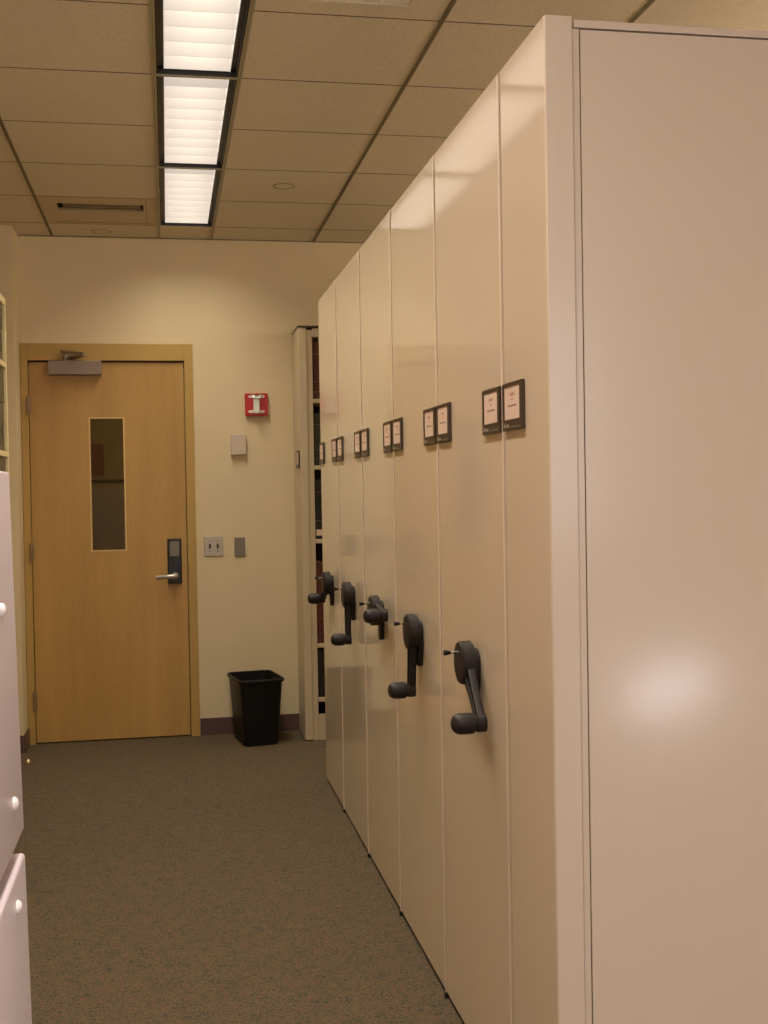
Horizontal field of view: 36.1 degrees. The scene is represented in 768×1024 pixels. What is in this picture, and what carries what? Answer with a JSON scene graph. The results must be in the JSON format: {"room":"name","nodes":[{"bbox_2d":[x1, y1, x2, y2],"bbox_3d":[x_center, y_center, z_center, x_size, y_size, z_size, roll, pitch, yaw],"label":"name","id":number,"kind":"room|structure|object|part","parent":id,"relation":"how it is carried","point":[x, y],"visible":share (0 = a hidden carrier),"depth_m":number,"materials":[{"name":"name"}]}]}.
{"room":"archive storage room","nodes":[
{"label":"archive storage room","id":0,"kind":"room"},
{"bbox_2d":[0,225,27,738],"bbox_3d":[-1.447,-0.182,1.708,0.578,3.251,10.290,-1,1,-10],"label":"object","id":1,"kind":"structure","parent":0,"point":[8,236],"depth_m":6.59,"materials":[{"name":"paint"}]},
{"bbox_2d":[20,736,23,753],"bbox_3d":[-2.258,1.310,6.567,0.478,0.100,0.010,-1,1,-10],"label":"baseboard","id":2,"kind":"structure","parent":1,"relation":"attached to","point":[21,737],"depth_m":6.60,"materials":[{"name":"plastic"}]},
{"bbox_2d":[24,728,29,752],"bbox_3d":[-2.041,1.303,6.734,0.010,0.100,0.240,-1,1,-10],"label":"baseboard","id":3,"kind":"structure","parent":1,"relation":"attached to","point":[27,733],"depth_m":6.70,"materials":[{"name":"plastic"}]},
{"bbox_2d":[17,187,363,734],"bbox_3d":[-0.020,-0.317,7.273,5.400,3.251,0.140,-1,1,-10],"label":"wall","id":4,"kind":"structure","parent":0,"point":[239,305],"depth_m":7.04,"materials":[{"name":"paint"}]},
{"bbox_2d":[19,343,199,744],"bbox_3d":[-1.595,0.180,6.884,0.983,2.325,0.273,-1,1,-10],"label":"door","id":5,"kind":"structure","parent":4,"relation":"in","point":[105,444],"depth_m":6.91,"materials":[{"name":"brown wood"}]},
{"bbox_3d":[-1.776,-0.906,6.771,0.188,0.063,0.089,0,2,41],"label":"closer arm","id":6,"kind":"part","parent":5,"relation":"part of","materials":[{"name":"metal"}]},
{"bbox_3d":[-1.274,0.379,6.918,0.132,0.038,0.060,-1,1,-10],"label":"lever","id":7,"kind":"part","parent":5,"relation":"part of","materials":[{"name":"silver metal"}]},
{"bbox_3d":[-1.238,0.290,6.965,0.082,0.266,0.022,-1,1,-10],"label":"lock plate","id":8,"kind":"part","parent":5,"relation":"part of","materials":[{"name":"black metal"}]},
{"bbox_2d":[17,235,363,242],"bbox_3d":[-0.029,-1.638,7.174,5.200,0.005,0.006,-1,1,-10],"label":"trim","id":9,"kind":"structure","parent":4,"relation":"attached to","point":[17,235],"depth_m":6.96,"materials":[{"name":"metal"}]},
{"bbox_2d":[204,536,222,555],"bbox_3d":[-1.014,0.204,7.016,0.111,0.118,0.025,-1,1,-10],"label":"light switch","id":10,"kind":"object","parent":4,"relation":"attached to","point":[213,545],"visible":1,"depth_m":7.02,"materials":[{"name":"plastic"}]},
{"bbox_2d":[231,434,245,454],"bbox_3d":[-0.868,-0.402,7.028,0.090,0.123,0.035,-1,1,-10],"label":"thermostat","id":11,"kind":"object","parent":4,"relation":"attached to","point":[238,441],"visible":1,"depth_m":7.01,"materials":[{"name":"plastic"}]},
{"bbox_2d":[234,537,244,556],"bbox_3d":[-0.863,0.209,7.051,0.065,0.115,0.011,-1,1,-10],"label":"blank plate","id":12,"kind":"object","parent":4,"relation":"attached to","point":[239,542],"visible":1,"depth_m":7.05,"materials":[{"name":"white plastic"}]},
{"bbox_2d":[200,713,298,734],"bbox_3d":[0.741,1.244,7.363,3.734,0.100,0.010,-1,1,-10],"label":"baseboard","id":13,"kind":"structure","parent":4,"relation":"attached to","point":[220,725],"depth_m":7.05,"materials":[{"name":"plastic"}]},
{"bbox_2d":[245,393,267,415],"bbox_3d":[-0.760,-0.641,7.023,0.134,0.134,0.075,-1,1,-10],"label":"fire alarm","id":14,"kind":"object","parent":4,"relation":"attached to","point":[256,404],"visible":1,"depth_m":7.02,"materials":[{"name":"red plastic"}]},
{"bbox_2d":[154,0,249,188],"bbox_3d":[0.892,-1.881,2.131,5.400,0.050,10.531,-1,1,-10],"label":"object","id":15,"kind":"structure","parent":0,"point":[154,0],"depth_m":5.17,"materials":[{"name":"brown metal"}]},
{"bbox_2d":[13,674,462,1023],"bbox_3d":[0.725,1.424,3.407,5.400,0.100,12.991,-1,1,-10],"label":"floor","id":16,"kind":"structure","parent":0,"point":[176,879],"depth_m":4.23,"materials":[{"name":"carpet"}]},
{"bbox_2d":[0,293,9,486],"bbox_3d":[-1.793,0.211,4.763,0.385,2.355,1.310,-1,1,-10],"label":"bookcase","id":17,"kind":"object","parent":16,"relation":"on","point":[4,455],"visible":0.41,"depth_m":5.40,"materials":[{"name":"beige wood"}]},
{"bbox_2d":[0,306,2,360],"bbox_3d":[-1.907,-0.804,5.291,0.356,0.255,0.131,-1,1,-10],"label":"box","id":18,"kind":"object","parent":17,"relation":"on","point":[1,327],"visible":0.8,"depth_m":5.34,"materials":[{"name":"grey cardboard"}]},
{"bbox_2d":[0,369,4,450],"bbox_3d":[-1.901,-0.455,5.298,0.356,0.367,0.131,-1,1,-10],"label":"box","id":19,"kind":"object","parent":17,"relation":"on","point":[2,446],"visible":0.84,"depth_m":5.32,"materials":[{"name":"grey cardboard"}]},
{"bbox_3d":[-1.802,-0.654,4.747,0.374,0.024,1.249,-1,1,-10],"label":"shelf","id":20,"kind":"part","parent":17,"relation":"part of","materials":[{"name":"beige wood"}]},
{"bbox_2d":[1,459,5,471],"bbox_3d":[-1.895,-0.050,5.306,0.356,0.367,0.131,-1,1,-10],"label":"box","id":21,"kind":"object","parent":17,"relation":"on","point":[3,461],"visible":0.2,"depth_m":5.35,"materials":[{"name":"grey cardboard"}]},
{"bbox_3d":[-1.796,-0.250,4.755,0.374,0.024,1.249,-1,1,-10],"label":"shelf","id":22,"kind":"part","parent":17,"relation":"part of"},
{"bbox_2d":[0,853,31,1023],"bbox_3d":[-0.858,1.041,1.903,0.514,0.778,0.618,-1,1,-10],"label":"storage cabinet","id":23,"kind":"object","parent":16,"relation":"on","point":[15,991],"visible":0.91,"depth_m":2.05,"materials":[{"name":"white metal"}]},
{"bbox_2d":[0,471,23,881],"bbox_3d":[-0.874,0.293,1.887,0.507,0.718,0.618,-1,1,-10],"label":"storage cabinet","id":24,"kind":"object","parent":23,"relation":"on","point":[11,799],"visible":1,"depth_m":2.09,"materials":[{"name":"white metal"}]},
{"bbox_2d":[24,759,31,764],"bbox_3d":[-1.920,1.345,6.351,0.038,0.029,0.038,-1,1,-10],"label":"doorstop","id":25,"kind":"object","parent":16,"relation":"on","point":[27,761],"visible":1,"depth_m":6.34,"materials":[{"name":"metal"}]},
{"bbox_2d":[227,670,283,746],"bbox_3d":[-0.745,1.139,6.843,0.272,0.382,0.372,-1,1,-19],"label":"waste bin","id":26,"kind":"object","parent":16,"relation":"on","point":[256,694],"visible":1,"depth_m":6.70,"materials":[{"name":"plastic"}]},
{"bbox_2d":[292,326,325,740],"bbox_3d":[0.006,0.115,7.035,1.051,2.396,0.328,-1,1,-10],"label":"shelving unit","id":27,"kind":"object","parent":16,"relation":"on","point":[309,550],"visible":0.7,"depth_m":6.81,"materials":[{"name":"metal"}]},
{"bbox_3d":[-0.480,0.127,6.948,0.046,2.380,0.324,-1,1,-10],"label":"panel","id":28,"kind":"part","parent":27,"relation":"part of","materials":[{"name":"metal"}]},
{"bbox_2d":[312,342,319,398],"bbox_3d":[-0.409,-0.821,6.908,0.045,0.330,0.212,-1,1,-10],"label":"book","id":29,"kind":"object","parent":27,"relation":"on","point":[315,345],"visible":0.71,"depth_m":6.80,"materials":[{"name":"brown paper"}]},
{"bbox_3d":[0.017,-0.652,7.026,0.922,0.024,0.311,-1,1,-10],"label":"shelf","id":30,"kind":"part","parent":27,"relation":"part of","materials":[{"name":"metal"}]},
{"bbox_2d":[313,413,320,464],"bbox_3d":[-0.403,-0.422,6.916,0.045,0.300,0.212,-1,1,-10],"label":"book","id":31,"kind":"object","parent":27,"relation":"on","point":[316,416],"visible":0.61,"depth_m":6.81,"materials":[{"name":"black paper"}]},
{"bbox_3d":[0.023,-0.269,7.033,0.922,0.024,0.311,-1,1,-10],"label":"shelf","id":32,"kind":"part","parent":27,"relation":"part of","materials":[{"name":"metal"}]},
{"bbox_2d":[314,479,321,538],"bbox_3d":[-0.396,-0.017,6.924,0.045,0.345,0.213,-1,1,-10],"label":"book","id":33,"kind":"object","parent":27,"relation":"on","point":[317,483],"visible":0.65,"depth_m":6.82,"materials":[{"name":"black paper"}]},
{"bbox_2d":[316,560,323,642],"bbox_3d":[-0.387,0.525,6.935,0.045,0.470,0.212,-1,1,-10],"label":"book","id":34,"kind":"object","parent":27,"relation":"on","point":[319,564],"visible":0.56,"depth_m":6.83,"materials":[{"name":"paper"}]},
{"bbox_3d":[0.041,0.763,7.054,0.922,0.024,0.311,-1,1,-10],"label":"shelf","id":35,"kind":"part","parent":27,"relation":"part of","materials":[{"name":"metal"}]},
{"bbox_2d":[317,647,324,696],"bbox_3d":[-0.380,0.939,6.943,0.045,0.270,0.212,-1,1,-10],"label":"book","id":36,"kind":"object","parent":27,"relation":"on","point":[320,651],"visible":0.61,"depth_m":6.84,"materials":[{"name":"paper"}]},
{"bbox_3d":[0.046,1.077,7.060,0.922,0.024,0.311,-1,1,-10],"label":"shelf","id":37,"kind":"part","parent":27,"relation":"part of","materials":[{"name":"metal"}]},
{"bbox_3d":[0.074,1.239,6.925,0.922,0.150,0.018,-1,1,-10],"label":"kick plate","id":38,"kind":"part","parent":27,"relation":"part of","materials":[{"name":"metal"}]},
{"bbox_2d":[307,279,345,812],"bbox_3d":[0.531,0.136,5.708,1.798,2.389,0.611,-1,1,-10],"label":"shelving unit","id":39,"kind":"object","parent":16,"relation":"on","point":[330,578],"visible":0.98,"depth_m":5.53,"materials":[{"name":"metal"}]},
{"bbox_3d":[-0.284,0.372,5.596,0.024,0.122,0.176,-1,1,-10],"label":"crank arm","id":40,"kind":"part","parent":39,"relation":"part of","materials":[{"name":"plastic"}]},
{"bbox_3d":[-0.241,0.144,5.566,0.022,2.373,0.610,-1,1,-10],"label":"panel","id":41,"kind":"part","parent":39,"relation":"part of","materials":[{"name":"metal"}]},
{"bbox_2d":[331,250,370,857],"bbox_3d":[0.647,0.147,5.081,1.798,2.389,0.655,-1,1,-10],"label":"shelving unit","id":42,"kind":"object","parent":16,"relation":"on","point":[352,639],"visible":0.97,"depth_m":4.87,"materials":[{"name":"metal"}]},
{"bbox_3d":[-0.151,0.452,4.880,0.024,0.182,0.067,-1,1,-10],"label":"crank arm","id":43,"kind":"part","parent":42,"relation":"part of","materials":[{"name":"plastic"}]},
{"bbox_2d":[359,210,403,915],"bbox_3d":[0.765,0.158,4.436,1.798,2.389,0.646,-1,1,-10],"label":"shelving unit","id":44,"kind":"object","parent":16,"relation":"on","point":[380,613],"visible":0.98,"depth_m":4.24,"materials":[{"name":"metal"}]},
{"bbox_3d":[-0.014,0.355,4.125,0.024,0.067,0.181,-1,1,-10],"label":"crank arm","id":45,"kind":"part","parent":44,"relation":"part of","materials":[{"name":"plastic"}]},
{"bbox_2d":[388,155,449,997],"bbox_3d":[0.884,0.169,3.792,1.798,2.389,0.654,-1,1,-10],"label":"shelving unit","id":46,"kind":"object","parent":16,"relation":"on","point":[418,689],"visible":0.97,"depth_m":3.59,"materials":[{"name":"metal"}]},
{"bbox_3d":[0.085,0.472,3.598,0.024,0.183,0.072,-1,1,-10],"label":"crank arm","id":47,"kind":"part","parent":46,"relation":"part of","materials":[{"name":"plastic"}]},
{"bbox_2d":[434,72,513,1023],"bbox_3d":[1.003,0.179,3.143,1.798,2.389,0.655,-1,1,-10],"label":"shelving unit","id":48,"kind":"object","parent":16,"relation":"on","point":[471,439],"visible":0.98,"depth_m":2.93,"materials":[{"name":"metal"}]},
{"bbox_3d":[0.218,0.443,2.872,0.024,0.152,0.158,-1,1,-10],"label":"crank arm","id":49,"kind":"part","parent":48,"relation":"part of","materials":[{"name":"plastic"}]},
{"bbox_2d":[500,15,767,1023],"bbox_3d":[1.139,0.187,2.669,1.704,2.389,0.316,-1,1,-10],"label":"shelving unit","id":50,"kind":"object","parent":16,"relation":"on","point":[634,156],"visible":1,"depth_m":2.41,"materials":[{"name":"metal"}]},
{"bbox_3d":[0.337,0.201,2.522,0.058,2.385,0.314,-1,1,-10],"label":"panel","id":51,"kind":"part","parent":50,"relation":"part of","materials":[{"name":"metal"}]},
{"bbox_3d":[0.366,0.204,2.369,0.056,2.385,0.006,-1,1,-10],"label":"post","id":52,"kind":"part","parent":50,"relation":"part of","materials":[{"name":"metal"}]},
{"bbox_3d":[1.179,-0.994,2.515,1.633,0.016,0.026,-1,1,-10],"label":"rail","id":53,"kind":"part","parent":50,"relation":"part of","materials":[{"name":"metal"}]},
{"bbox_3d":[1.206,0.149,2.537,1.618,2.266,0.018,-1,1,-10],"label":"panel","id":54,"kind":"part","parent":50,"relation":"part of","materials":[{"name":"metal"}]},
{"bbox_2d":[0,0,767,241],"bbox_3d":[0.901,-1.565,2.118,5.199,0.020,10.290,-1,1,-10],"label":"ceiling","id":55,"kind":"structure","parent":0,"point":[63,35],"depth_m":4.53,"materials":[{"name":"tile"}]},
{"bbox_2d":[36,196,156,224],"bbox_3d":[-1.510,-1.636,6.259,0.592,0.083,0.602,-1,1,-10],"label":"ceiling vent","id":56,"kind":"object","parent":55,"relation":"in","point":[74,210],"visible":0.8,"depth_m":6.25,"materials":[{"name":"metal"}]},
{"bbox_2d":[92,229,109,233],"bbox_3d":[-1.619,-1.605,6.737,0.106,0.004,0.106,-1,1,-10],"label":"sprinkler cover","id":57,"kind":"object","parent":55,"relation":"attached to","point":[99,231],"visible":1,"depth_m":6.73,"materials":[{"name":"plastic"}]},
{"bbox_2d":[157,166,221,226],"bbox_3d":[-1.005,-1.676,6.035,0.304,0.160,1.218,-1,1,-10],"label":"ceiling light","id":58,"kind":"object","parent":55,"relation":"attached to","point":[188,195],"visible":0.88,"depth_m":6.08,"materials":[{"name":"white plastic"}]},
{"bbox_3d":[-1.110,-1.654,6.609,0.233,0.064,0.018,-1,1,-10],"label":"louver blade","id":59,"kind":"part","parent":58,"relation":"part of","materials":[{"name":"white plastic"}]},
{"bbox_3d":[-1.086,-1.651,6.481,0.233,0.064,0.018,-1,1,-10],"label":"louver blade","id":60,"kind":"part","parent":58,"relation":"part of","materials":[{"name":"white plastic"}]},
{"bbox_3d":[-1.063,-1.649,6.353,0.233,0.064,0.018,-1,1,-10],"label":"louver blade","id":61,"kind":"part","parent":58,"relation":"part of","materials":[{"name":"white plastic"}]},
{"bbox_3d":[-1.039,-1.647,6.225,0.233,0.064,0.018,-1,1,-10],"label":"louver blade","id":62,"kind":"part","parent":58,"relation":"part of","materials":[{"name":"white plastic"}]},
{"bbox_3d":[-1.016,-1.645,6.098,0.233,0.064,0.018,-1,1,-10],"label":"louver blade","id":63,"kind":"part","parent":58,"relation":"part of","materials":[{"name":"white plastic"}]},
{"bbox_3d":[-0.992,-1.643,5.970,0.233,0.064,0.018,-1,1,-10],"label":"louver blade","id":64,"kind":"part","parent":58,"relation":"part of","materials":[{"name":"white plastic"}]},
{"bbox_3d":[-0.969,-1.641,5.842,0.233,0.064,0.018,-1,1,-10],"label":"louver blade","id":65,"kind":"part","parent":58,"relation":"part of","materials":[{"name":"white plastic"}]},
{"bbox_3d":[-0.945,-1.639,5.714,0.233,0.064,0.018,-1,1,-10],"label":"louver blade","id":66,"kind":"part","parent":58,"relation":"part of","materials":[{"name":"white plastic"}]},
{"bbox_3d":[-0.894,-1.589,5.443,0.304,0.007,0.012,-1,1,-10],"label":"rail","id":67,"kind":"part","parent":58,"relation":"part of","materials":[{"name":"black metal"}]},
{"bbox_3d":[-0.922,-1.636,5.587,0.233,0.064,0.018,-1,1,-10],"label":"louver blade","id":68,"kind":"part","parent":58,"relation":"part of","materials":[{"name":"white plastic"}]},
{"bbox_2d":[154,73,238,167],"bbox_3d":[-0.784,-1.656,4.836,0.304,0.160,1.218,-1,1,-10],"label":"ceiling light","id":69,"kind":"object","parent":55,"relation":"attached to","point":[194,112],"visible":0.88,"depth_m":4.78,"materials":[{"name":"white plastic"}]},
{"bbox_2d":[164,102,164,162],"bbox_3d":[-0.899,-1.621,4.818,0.002,0.065,1.169,-1,1,-10],"label":"ceiling light","id":70,"kind":"object","parent":69,"relation":"on","point":[164,102],"depth_m":4.93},
{"bbox_3d":[-0.889,-1.633,5.410,0.233,0.064,0.018,-1,1,-10],"label":"louver blade","id":71,"kind":"part","parent":69,"relation":"part of","materials":[{"name":"white plastic"}]},
{"bbox_3d":[-0.866,-1.631,5.282,0.233,0.064,0.018,-1,1,-10],"label":"louver blade","id":72,"kind":"part","parent":69,"relation":"part of","materials":[{"name":"white plastic"}]},
{"bbox_3d":[-0.842,-1.629,5.154,0.233,0.064,0.018,-1,1,-10],"label":"louver blade","id":73,"kind":"part","parent":69,"relation":"part of","materials":[{"name":"white plastic"}]},
{"bbox_3d":[-0.819,-1.627,5.027,0.233,0.064,0.018,-1,1,-10],"label":"louver blade","id":74,"kind":"part","parent":69,"relation":"part of","materials":[{"name":"white plastic"}]},
{"bbox_3d":[-0.795,-1.625,4.899,0.233,0.064,0.018,-1,1,-10],"label":"louver blade","id":75,"kind":"part","parent":69,"relation":"part of","materials":[{"name":"white plastic"}]},
{"bbox_3d":[-0.772,-1.623,4.771,0.233,0.064,0.018,-1,1,-10],"label":"louver blade","id":76,"kind":"part","parent":69,"relation":"part of","materials":[{"name":"white plastic"}]},
{"bbox_3d":[-0.748,-1.620,4.643,0.233,0.064,0.018,-1,1,-10],"label":"louver blade","id":77,"kind":"part","parent":69,"relation":"part of","materials":[{"name":"white plastic"}]},
{"bbox_3d":[-0.725,-1.618,4.516,0.233,0.064,0.018,-1,1,-10],"label":"louver blade","id":78,"kind":"part","parent":69,"relation":"part of","materials":[{"name":"white plastic"}]},
{"bbox_3d":[-0.701,-1.616,4.388,0.233,0.064,0.018,-1,1,-10],"label":"louver blade","id":79,"kind":"part","parent":69,"relation":"part of","materials":[{"name":"white plastic"}]},
{"bbox_3d":[-0.674,-1.569,4.244,0.304,0.007,0.012,-1,1,-10],"label":"rail","id":80,"kind":"part","parent":69,"relation":"part of","materials":[{"name":"brown metal"}]},
{"bbox_2d":[155,0,249,76],"bbox_3d":[-0.564,-1.635,3.637,0.304,0.160,1.218,-1,1,-10],"label":"ceiling light","id":81,"kind":"object","parent":55,"relation":"attached to","point":[194,37],"visible":1,"depth_m":3.95,"materials":[{"name":"white plastic"}]},
{"bbox_2d":[163,0,163,49],"bbox_3d":[-0.678,-1.601,3.619,0.002,0.065,1.169,-1,1,-10],"label":"ceiling light","id":82,"kind":"object","parent":81,"relation":"on","point":[163,0],"depth_m":3.80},
{"bbox_3d":[-0.669,-1.613,4.211,0.233,0.064,0.018,-1,1,-10],"label":"louver blade","id":83,"kind":"part","parent":81,"relation":"part of","materials":[{"name":"white plastic"}]},
{"bbox_3d":[-0.645,-1.611,4.083,0.233,0.064,0.018,-1,1,-10],"label":"louver blade","id":84,"kind":"part","parent":81,"relation":"part of","materials":[{"name":"white plastic"}]},
{"bbox_3d":[-0.622,-1.609,3.955,0.233,0.064,0.018,-1,1,-10],"label":"louver blade","id":85,"kind":"part","parent":81,"relation":"part of","materials":[{"name":"white plastic"}]},
{"bbox_3d":[-0.598,-1.607,3.828,0.233,0.064,0.018,-1,1,-10],"label":"louver blade","id":86,"kind":"part","parent":81,"relation":"part of","materials":[{"name":"white plastic"}]},
{"bbox_3d":[-0.575,-1.604,3.700,0.233,0.064,0.018,-1,1,-10],"label":"louver blade","id":87,"kind":"part","parent":81,"relation":"part of","materials":[{"name":"white plastic"}]},
{"bbox_2d":[0,0,534,230],"bbox_3d":[0.913,-1.553,2.057,5.184,0.001,9.758,-1,1,-10],"label":"trim","id":88,"kind":"structure","parent":55,"relation":"attached to","point":[64,0],"depth_m":4.71,"materials":[{"name":"metal"}]},
{"bbox_2d":[273,183,293,188],"bbox_3d":[-0.494,-1.605,5.800,0.106,0.004,0.106,-1,1,-10],"label":"sprinkler cover","id":89,"kind":"object","parent":55,"relation":"attached to","point":[281,185],"visible":1,"depth_m":5.80,"materials":[{"name":"plastic"}]},
{"bbox_2d":[0,0,655,241],"bbox_3d":[0.805,-1.550,2.100,4.892,0.006,10.291,-1,1,-10],"label":"trim","id":90,"kind":"structure","parent":55,"relation":"attached to","point":[151,2],"depth_m":4.64,"materials":[{"name":"metal"}]},
{"bbox_2d":[254,0,450,20],"bbox_3d":[-0.059,-1.582,3.427,0.592,0.035,0.602,-1,1,-10],"label":"ceiling vent","id":91,"kind":"object","parent":55,"relation":"in","point":[434,10],"visible":0.97,"depth_m":3.66,"materials":[{"name":"metal"}]},
{"label":"outside","id":92,"kind":"structure","parent":0,"visible":0},
{"bbox_2d":[183,368,189,673],"bbox_3d":[-1.718,-0.107,8.235,3.800,2.850,2.360,-1,1,-10],"label":"wall","id":93,"kind":"structure","parent":92,"point":[183,368],"depth_m":9.36,"materials":[{"name":"paint"}]}
]}

